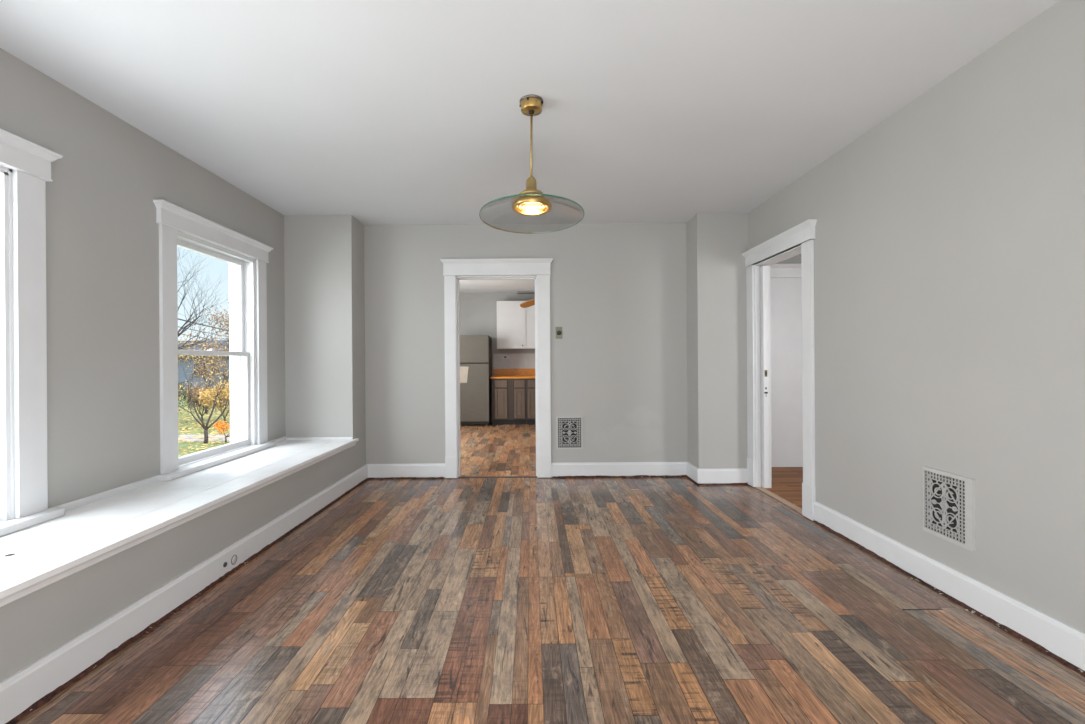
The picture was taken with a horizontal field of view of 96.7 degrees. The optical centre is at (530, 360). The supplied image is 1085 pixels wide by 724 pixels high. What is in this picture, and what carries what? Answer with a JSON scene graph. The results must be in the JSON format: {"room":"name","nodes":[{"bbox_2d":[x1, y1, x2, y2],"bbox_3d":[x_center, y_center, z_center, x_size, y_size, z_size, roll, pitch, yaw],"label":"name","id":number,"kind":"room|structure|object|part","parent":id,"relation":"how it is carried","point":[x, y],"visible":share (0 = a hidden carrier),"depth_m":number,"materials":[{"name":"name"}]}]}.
{"room":"dining room","nodes":[
{"label":"dining room","id":0,"kind":"room"},
{"bbox_2d":[0,48,285,507],"bbox_3d":[-2.432,0.053,1.140,0.200,2.908,7.880,0,0,0],"label":"wall","id":1,"kind":"structure","parent":0,"point":[102,229],"depth_m":2.65,"materials":[{"name":"grey paint"}]},
{"bbox_2d":[0,128,64,535],"bbox_3d":[-2.417,-0.111,1.702,0.331,1.775,1.288,0,0,0],"label":"window","id":2,"kind":"structure","parent":1,"relation":"in","point":[25,165],"depth_m":2.19,"materials":[{"name":"white paint"}]},
{"bbox_3d":[-2.322,-0.076,2.236,0.022,1.571,0.128,0,0,0],"label":"casing","id":3,"kind":"part","parent":2,"relation":"part of","materials":[{"name":"white paint"}]},
{"bbox_3d":[-2.308,-0.930,1.702,0.062,0.137,1.288,0,0,0],"label":"head casing","id":4,"kind":"part","parent":2,"relation":"part of","materials":[{"name":"white paint"}]},
{"bbox_2d":[153,200,275,480],"bbox_3d":[-2.417,-0.111,3.623,0.331,1.775,1.286,0,0,0],"label":"window","id":5,"kind":"structure","parent":1,"relation":"in","point":[247,258],"depth_m":3.69,"materials":[{"name":"white paint"}]},
{"bbox_3d":[-2.322,-0.076,3.090,0.022,1.571,0.128,0,0,0],"label":"casing","id":6,"kind":"part","parent":5,"relation":"part of","materials":[{"name":"white paint"}]},
{"bbox_3d":[-2.441,-0.440,3.623,0.034,0.798,0.912,0,0,0],"label":"sash","id":7,"kind":"part","parent":5,"relation":"part of","materials":[{"name":"clear glass"}]},
{"bbox_3d":[-2.482,-0.042,3.623,0.200,1.638,0.938,0,0,0],"label":"exterior frame","id":8,"kind":"part","parent":5,"relation":"part of","materials":[{"name":"white paint"}]},
{"bbox_3d":[-2.308,-0.930,3.623,0.062,0.137,1.286,0,0,0],"label":"head casing","id":9,"kind":"part","parent":5,"relation":"part of","materials":[{"name":"white paint"}]},
{"bbox_3d":[-2.389,0.316,3.623,0.034,0.784,0.912,0,0,0],"label":"sash","id":10,"kind":"part","parent":5,"relation":"part of","materials":[{"name":"white paint"}]},
{"bbox_3d":[-2.322,-0.076,4.156,0.022,1.571,0.128,0,0,0],"label":"casing","id":11,"kind":"part","parent":5,"relation":"part of","materials":[{"name":"white paint"}]},
{"bbox_2d":[0,446,352,681],"bbox_3d":[-2.004,0.989,0.985,0.638,0.430,7.169,0,0,0],"label":"wall","id":12,"kind":"structure","parent":0,"point":[34,625],"depth_m":2.11,"materials":[{"name":"grey paint"}]},
{"bbox_2d":[0,436,358,606],"bbox_3d":[-1.989,0.757,1.014,0.676,0.097,7.209,0,0,0],"label":"window seat","id":13,"kind":"object","parent":12,"relation":"on","point":[95,528],"visible":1,"depth_m":2.37,"materials":[{"name":"white paint"}]},
{"bbox_2d":[0,464,367,723],"bbox_3d":[-1.734,1.119,1.160,0.018,0.133,7.521,0,0,1],"label":"baseboard","id":14,"kind":"structure","parent":12,"relation":"attached to","point":[22,689],"depth_m":2.10,"materials":[{"name":"white paint"}]},
{"bbox_2d":[223,555,236,566],"bbox_3d":[-1.695,1.136,2.721,0.008,0.053,0.121,0,0,0],"label":"jack","id":15,"kind":"object","parent":14,"relation":"attached to","point":[234,558],"visible":1,"depth_m":2.75,"materials":[{"name":"white paint"}]},
{"bbox_2d":[284,215,365,471],"bbox_3d":[-2.019,-0.095,4.750,0.648,2.598,0.361,0,0,0],"label":"wall pillar","id":16,"kind":"structure","parent":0,"point":[324,286],"depth_m":4.57,"materials":[{"name":"grey paint"}]},
{"bbox_2d":[459,293,534,420],"bbox_3d":[-0.251,-0.073,9.650,4.900,2.570,0.100,0,0,0],"label":"wall","id":17,"kind":"structure","parent":0,"point":[478,311],"depth_m":9.60,"materials":[{"name":"paint"}]},
{"bbox_2d":[493,353,534,368],"bbox_3d":[0.050,0.002,9.596,1.600,0.305,0.008,0,0,0],"label":"backsplash","id":18,"kind":"structure","parent":17,"relation":"attached to","point":[516,361],"depth_m":9.59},
{"bbox_2d":[494,369,534,375],"bbox_3d":[0.043,0.219,9.585,1.557,0.138,0.025,0,0,0],"label":"backsplash","id":19,"kind":"structure","parent":17,"relation":"attached to","point":[497,372],"depth_m":9.57,"materials":[{"name":"brown wood"}]},
{"bbox_2d":[497,301,534,348],"bbox_3d":[-0.097,-0.699,9.421,1.124,0.920,0.354,0,0,0],"label":"upper cabinet","id":20,"kind":"object","parent":17,"relation":"attached to","point":[515,323],"visible":0.64,"depth_m":9.27,"materials":[{"name":"white paint"}]},
{"bbox_3d":[0.187,-0.701,9.280,0.552,0.916,0.019,0,0,0],"label":"door","id":21,"kind":"part","parent":20,"relation":"part of","materials":[{"name":"white paint"}]},
{"bbox_2d":[459,280,534,293],"bbox_3d":[-0.260,-1.394,7.390,4.900,0.128,4.620,0,0,0],"label":"ceiling","id":22,"kind":"structure","parent":0,"point":[465,286],"depth_m":8.78,"materials":[{"name":"paint"}]},
{"bbox_2d":[520,299,534,307],"bbox_3d":[0.418,-1.122,7.370,1.200,0.482,1.200,0,0,0],"label":"ceiling fan","id":23,"kind":"object","parent":22,"relation":"hanging from","point":[529,303],"visible":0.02,"depth_m":7.83,"materials":[{"name":"brown wood"}]},
{"bbox_2d":[364,223,687,478],"bbox_3d":[-0.127,-0.103,5.000,4.432,2.628,0.160,0,0,0],"label":"wall","id":24,"kind":"structure","parent":0,"point":[618,291],"depth_m":4.92,"materials":[{"name":"grey paint"}]},
{"bbox_2d":[367,463,444,476],"bbox_3d":[-1.269,1.115,4.911,0.799,0.133,0.018,0,0,0],"label":"baseboard","id":25,"kind":"structure","parent":24,"relation":"attached to","point":[374,470],"depth_m":4.90,"materials":[{"name":"white paint"}]},
{"bbox_2d":[440,258,552,477],"bbox_3d":[-0.340,0.079,4.969,1.142,2.226,0.222,0,0,0],"label":"door frame","id":26,"kind":"structure","parent":24,"relation":"in","point":[537,269],"depth_m":4.90,"materials":[{"name":"white paint"}]},
{"bbox_3d":[-0.819,0.048,4.909,0.115,1.855,0.022,0,0,0],"label":"casing","id":27,"kind":"part","parent":26,"relation":"part of","materials":[{"name":"white paint"}]},
{"bbox_3d":[-0.347,-0.952,4.889,1.142,0.164,0.062,0,0,0],"label":"head casing","id":28,"kind":"part","parent":26,"relation":"part of","materials":[{"name":"white paint"}]},
{"bbox_3d":[0.132,0.042,4.909,0.131,1.855,0.022,0,0,0],"label":"casing","id":29,"kind":"part","parent":26,"relation":"part of","materials":[{"name":"white paint"}]},
{"bbox_2d":[555,327,561,338],"bbox_3d":[0.285,-0.288,4.903,0.070,0.120,0.034,0,0,0],"label":"wall switch","id":30,"kind":"object","parent":24,"relation":"attached to","point":[558,330],"visible":1,"depth_m":4.91,"materials":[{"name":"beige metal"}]},
{"bbox_2d":[556,416,582,448],"bbox_3d":[0.393,0.731,4.911,0.270,0.332,0.018,0,0,0],"label":"air vent","id":31,"kind":"object","parent":24,"relation":"in","point":[569,429],"visible":1,"depth_m":4.91,"materials":[{"name":"metal"}]},
{"bbox_2d":[551,462,747,482],"bbox_3d":[1.136,1.099,4.751,1.863,0.133,0.338,0,0,0],"label":"baseboard","id":32,"kind":"structure","parent":24,"relation":"attached to","point":[589,468],"depth_m":4.90,"materials":[{"name":"white paint"}]},
{"bbox_2d":[0,0,1058,224],"bbox_3d":[-0.181,-1.497,1.020,4.822,0.200,7.840,0,0,0],"label":"ceiling","id":33,"kind":"structure","parent":0,"point":[375,112],"depth_m":2.44,"materials":[{"name":"paint"}]},
{"bbox_2d":[479,94,583,233],"bbox_3d":[0.003,-1.077,2.585,0.579,0.642,0.578,0,0,0],"label":"pendant lamp","id":34,"kind":"object","parent":33,"relation":"hanging from","point":[531,202],"visible":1,"depth_m":2.56,"materials":[{"name":"gold metal"}]},
{"bbox_3d":[0.004,-0.807,2.585,0.556,0.103,0.555,0,0,0],"label":"lamp shade","id":35,"kind":"part","parent":34,"relation":"part of","materials":[{"name":"clear glass"}]},
{"bbox_3d":[0.002,-1.161,2.590,0.016,0.355,0.012,0,0,0],"label":"rod","id":36,"kind":"part","parent":34,"relation":"part of","materials":[{"name":"gold metal"}]},
{"bbox_3d":[0.002,-1.393,2.590,0.128,0.011,0.128,0,0,0],"label":"ceiling plate","id":37,"kind":"part","parent":34,"relation":"part of","materials":[{"name":"gold metal"}]},
{"bbox_2d":[17,421,1084,723],"bbox_3d":[1.208,1.207,3.525,7.600,0.050,12.250,0,0,0],"label":"floor","id":38,"kind":"structure","parent":0,"point":[644,600],"depth_m":2.15,"materials":[{"name":"brown wood"}]},
{"bbox_2d":[460,335,491,425],"bbox_3d":[-1.151,0.361,9.182,0.754,1.674,0.785,0,0,0],"label":"refrigerator","id":39,"kind":"object","parent":38,"relation":"on","point":[475,350],"visible":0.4,"depth_m":8.84,"materials":[{"name":"metal"}]},
{"bbox_2d":[460,366,468,382],"bbox_3d":[-1.251,0.249,8.833,0.215,0.300,0.010,0,0,0],"label":"paper sheet","id":40,"kind":"object","parent":39,"relation":"attached to","point":[463,370],"visible":0.64,"depth_m":8.83,"materials":[{"name":"white paper"}]},
{"bbox_3d":[-1.149,0.583,8.870,0.754,1.060,0.060,0,0,0],"label":"fridge door","id":41,"kind":"part","parent":39,"relation":"part of","materials":[{"name":"metal"}]},
{"bbox_3d":[-1.155,-0.221,8.870,0.754,0.509,0.060,0,0,0],"label":"freezer door","id":42,"kind":"part","parent":39,"relation":"part of","materials":[{"name":"metal"}]},
{"bbox_2d":[492,379,513,424],"bbox_3d":[-0.528,0.761,9.274,0.407,0.865,0.643,0,0,0],"label":"base cabinet","id":43,"kind":"object","parent":38,"relation":"on","point":[502,389],"visible":0.98,"depth_m":8.97,"materials":[{"name":"brown wood"}]},
{"bbox_3d":[-0.557,0.426,8.963,0.230,0.135,0.014,0,0,0],"label":"drawer","id":44,"kind":"part","parent":43,"relation":"part of","materials":[{"name":"beige paint"}]},
{"bbox_3d":[-0.554,0.794,8.961,0.230,0.550,0.018,0,0,0],"label":"door","id":45,"kind":"part","parent":43,"relation":"part of","materials":[{"name":"beige paint"}]},
{"bbox_2d":[514,378,526,424],"bbox_3d":[-0.204,0.759,9.274,0.238,0.865,0.643,0,0,0],"label":"base cabinet","id":46,"kind":"object","parent":38,"relation":"on","point":[520,396],"visible":1,"depth_m":8.96,"materials":[{"name":"brown wood"}]},
{"bbox_3d":[-0.214,0.424,8.963,0.195,0.135,0.014,0,0,0],"label":"drawer","id":47,"kind":"part","parent":46,"relation":"part of","materials":[{"name":"beige paint"}]},
{"bbox_3d":[-0.212,0.791,8.961,0.195,0.550,0.018,0,0,0],"label":"door","id":48,"kind":"part","parent":46,"relation":"part of","materials":[{"name":"beige paint"}]},
{"bbox_2d":[526,378,535,424],"bbox_3d":[0.361,0.755,9.274,0.888,0.865,0.643,0,0,0],"label":"base cabinet","id":49,"kind":"object","parent":38,"relation":"on","point":[530,382],"visible":0.21,"depth_m":8.96,"materials":[{"name":"brown wood"}]},
{"bbox_2d":[491,369,534,378],"bbox_3d":[0.036,0.236,9.268,1.572,0.173,0.657,0,0,0],"label":"countertop","id":50,"kind":"structure","parent":49,"relation":"on","point":[498,373],"depth_m":9.57,"materials":[{"name":"brown wood"}]},
{"bbox_3d":[0.135,0.422,8.963,0.395,0.135,0.014,0,0,0],"label":"drawer","id":51,"kind":"part","parent":49,"relation":"part of","materials":[{"name":"beige paint"}]},
{"bbox_3d":[0.138,0.789,8.961,0.395,0.550,0.018,0,0,0],"label":"door","id":52,"kind":"part","parent":49,"relation":"part of","materials":[{"name":"beige paint"}]},
{"bbox_2d":[6,475,1084,723],"bbox_3d":[0.170,1.178,2.857,3.825,0.021,4.114,0,0,0],"label":"residue","id":53,"kind":"object","parent":38,"relation":"on","point":[49,696],"visible":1,"depth_m":2.30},
{"bbox_2d":[686,213,747,483],"bbox_3d":[1.841,-0.122,4.765,0.496,2.598,0.330,0,0,0],"label":"wall pillar","id":54,"kind":"structure","parent":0,"point":[716,243],"depth_m":4.60,"materials":[{"name":"grey paint"}]},
{"bbox_2d":[776,254,800,263],"bbox_3d":[3.607,-0.119,5.390,2.784,2.608,0.100,0,0,0],"label":"wall","id":55,"kind":"structure","parent":0,"point":[796,259],"depth_m":5.34,"materials":[{"name":"paint"}]},
{"bbox_2d":[770,264,802,466],"bbox_3d":[2.910,0.052,5.305,1.208,2.236,0.070,0,0,0],"label":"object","id":56,"kind":"structure","parent":55,"relation":"in","point":[785,279],"depth_m":5.32,"materials":[{"name":"white paint"}]},
{"bbox_3d":[2.903,-0.992,5.309,1.208,0.149,0.062,0,0,0],"label":"head casing","id":57,"kind":"part","parent":56,"relation":"part of","materials":[{"name":"white paint"}]},
{"bbox_2d":[748,0,1084,670],"bbox_3d":[2.147,-0.119,1.140,0.135,2.628,7.880,0,0,0],"label":"wall","id":58,"kind":"structure","parent":0,"point":[949,241],"depth_m":2.27,"materials":[{"name":"grey paint"}]},
{"bbox_2d":[742,219,816,520],"bbox_3d":[2.118,0.074,4.056,0.198,2.202,1.135,0,0,0],"label":"door frame","id":59,"kind":"structure","parent":58,"relation":"in","point":[799,239],"depth_m":4.40,"materials":[{"name":"white paint"}]},
{"bbox_3d":[2.069,0.017,4.534,0.022,1.818,0.128,0,0,0],"label":"casing","id":60,"kind":"part","parent":59,"relation":"part of","materials":[{"name":"white paint"}]},
{"bbox_3d":[2.147,0.146,4.478,0.042,2.033,0.145,0,0,0],"label":"pocket door","id":61,"kind":"part","parent":59,"relation":"part of","materials":[{"name":"white paint"}]},
{"bbox_3d":[2.042,-0.959,4.056,0.062,0.134,1.135,0,0,0],"label":"head casing","id":62,"kind":"part","parent":59,"relation":"part of","materials":[{"name":"white paint"}]},
{"bbox_3d":[2.069,0.017,3.598,0.022,1.818,0.125,0,0,0],"label":"casing","id":63,"kind":"part","parent":59,"relation":"part of","materials":[{"name":"white paint"}]},
{"bbox_2d":[813,501,1084,670],"bbox_3d":[2.079,1.092,0.468,0.018,0.133,6.135,0,0,0],"label":"baseboard","id":64,"kind":"structure","parent":58,"relation":"attached to","point":[1067,642],"depth_m":2.27,"materials":[{"name":"white paint"}]},
{"bbox_2d":[923,466,975,551],"bbox_3d":[2.076,0.726,2.405,0.018,0.340,0.290,0,0,0],"label":"air vent","id":65,"kind":"object","parent":58,"relation":"in","point":[949,499],"visible":1,"depth_m":2.39,"materials":[{"name":"metal"}]},
{"bbox_2d":[924,470,964,543],"bbox_3d":[2.077,0.726,2.423,0.006,0.308,0.244,0,0,0],"label":"grille","id":66,"kind":"object","parent":65,"relation":"attached to","point":[944,492],"depth_m":2.42,"materials":[{"name":"metal"}]},
{"label":"outside","id":67,"kind":"structure","parent":0,"visible":0},
{"bbox_2d":[178,392,229,456],"bbox_3d":[-31.257,2.118,20.000,57.458,0.200,80.000,0,0,0],"label":"lawn","id":68,"kind":"structure","parent":67,"point":[183,444],"depth_m":13.50,"materials":[{"name":"plant"}]},
{"bbox_2d":[178,334,194,362],"bbox_3d":[-15.983,-0.145,19.783,2.314,4.135,3.634,0,0,10],"label":"autumn tree","id":69,"kind":"object","parent":68,"relation":"on","point":[181,334],"visible":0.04,"depth_m":20.92,"materials":[{"name":"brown plant"}]},
{"bbox_2d":[178,379,201,413],"bbox_3d":[-10.899,1.208,14.578,1.660,1.344,1.040,0,0,-31],"label":"shrub","id":70,"kind":"object","parent":68,"relation":"on","point":[183,390],"visible":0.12,"depth_m":14.62,"materials":[{"name":"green plant"}]},
{"bbox_2d":[177,249,228,349],"bbox_3d":[-7.612,-0.566,9.967,3.294,4.839,2.163,0,0,-14],"label":"bare tree","id":71,"kind":"object","parent":68,"relation":"on","point":[187,280],"visible":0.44,"depth_m":10.03,"materials":[{"name":"brown plant"}]},
{"bbox_2d":[182,382,224,420],"bbox_3d":[-10.152,1.268,15.015,0.944,1.215,1.317,0,0,43],"label":"shrub","id":72,"kind":"object","parent":68,"relation":"on","point":[195,388],"visible":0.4,"depth_m":14.91,"materials":[{"name":"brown plant"}]},
{"bbox_2d":[178,340,229,391],"bbox_3d":[-23.599,0.285,33.000,10.200,3.360,6.700,0,0,0],"label":"house","id":73,"kind":"structure","parent":68,"relation":"on","point":[181,375],"depth_m":30.00,"materials":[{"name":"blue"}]},
{"bbox_3d":[-20.557,0.483,29.940,0.740,0.740,0.020,0,0,0],"label":"pane","id":74,"kind":"part","parent":73,"relation":"part of","materials":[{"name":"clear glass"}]},
{"bbox_2d":[178,326,229,443],"bbox_3d":[-7.221,0.504,10.865,2.567,2.699,1.797,0,0,0],"label":"autumn tree","id":75,"kind":"object","parent":68,"relation":"on","point":[204,427],"visible":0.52,"depth_m":10.87,"materials":[{"name":"yellow plant"}]},
{"bbox_2d":[178,406,229,455],"bbox_3d":[-8.936,1.850,14.871,4.697,0.012,16.693,0,0,-39],"label":"fallen leaves","id":76,"kind":"object","parent":68,"relation":"on","point":[212,432],"visible":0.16,"depth_m":12.63,"materials":[{"name":"yellow plant"}]},
{"bbox_2d":[182,333,229,413],"bbox_3d":[-11.739,0.447,17.578,1.826,2.879,1.991,0,0,0],"label":"autumn tree","id":77,"kind":"object","parent":68,"relation":"on","point":[206,346],"visible":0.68,"depth_m":17.47,"materials":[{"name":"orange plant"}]},
{"bbox_2d":[185,302,229,385],"bbox_3d":[-12.879,-0.243,19.708,3.058,4.304,3.491,0,0,-16],"label":"autumn tree","id":78,"kind":"object","parent":68,"relation":"on","point":[220,313],"visible":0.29,"depth_m":20.06,"materials":[{"name":"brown plant"}]},
{"bbox_2d":[197,380,229,422],"bbox_3d":[-9.014,1.209,14.222,1.159,1.316,1.302,0,0,41],"label":"tree","id":79,"kind":"object","parent":68,"relation":"on","point":[205,396],"visible":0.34,"depth_m":14.06,"materials":[{"name":"yellow plant"}]},
{"bbox_2d":[213,420,229,441],"bbox_3d":[-6.619,1.450,10.837,1.319,0.799,0.689,0,0,0],"label":"shrub","id":80,"kind":"object","parent":68,"relation":"on","point":[221,427],"visible":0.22,"depth_m":11.00,"materials":[{"name":"orange plant"}]},
{"bbox_3d":[-24.310,-1.335,24.000,1.800,6.610,0.285,0,0,0],"label":"utility pole","id":81,"kind":"object","parent":68,"relation":"on","visible":0},
{"bbox_2d":[178,318,227,330],"bbox_3d":[-33.221,-3.741,50.502,0.112,0.593,55.534,0,0,-19],"label":"overhead cable","id":82,"kind":"object","parent":81,"relation":"attached to","point":[178,318],"visible":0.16,"depth_m":46.32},
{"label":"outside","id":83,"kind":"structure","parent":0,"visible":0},
{"bbox_2d":[178,434,229,440],"bbox_3d":[-31.257,2.116,11.650,57.458,0.205,1.000,0,0,0],"label":"sidewalk","id":84,"kind":"structure","parent":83,"point":[188,437],"depth_m":11.64,"materials":[{"name":"concrete"}]}
]}

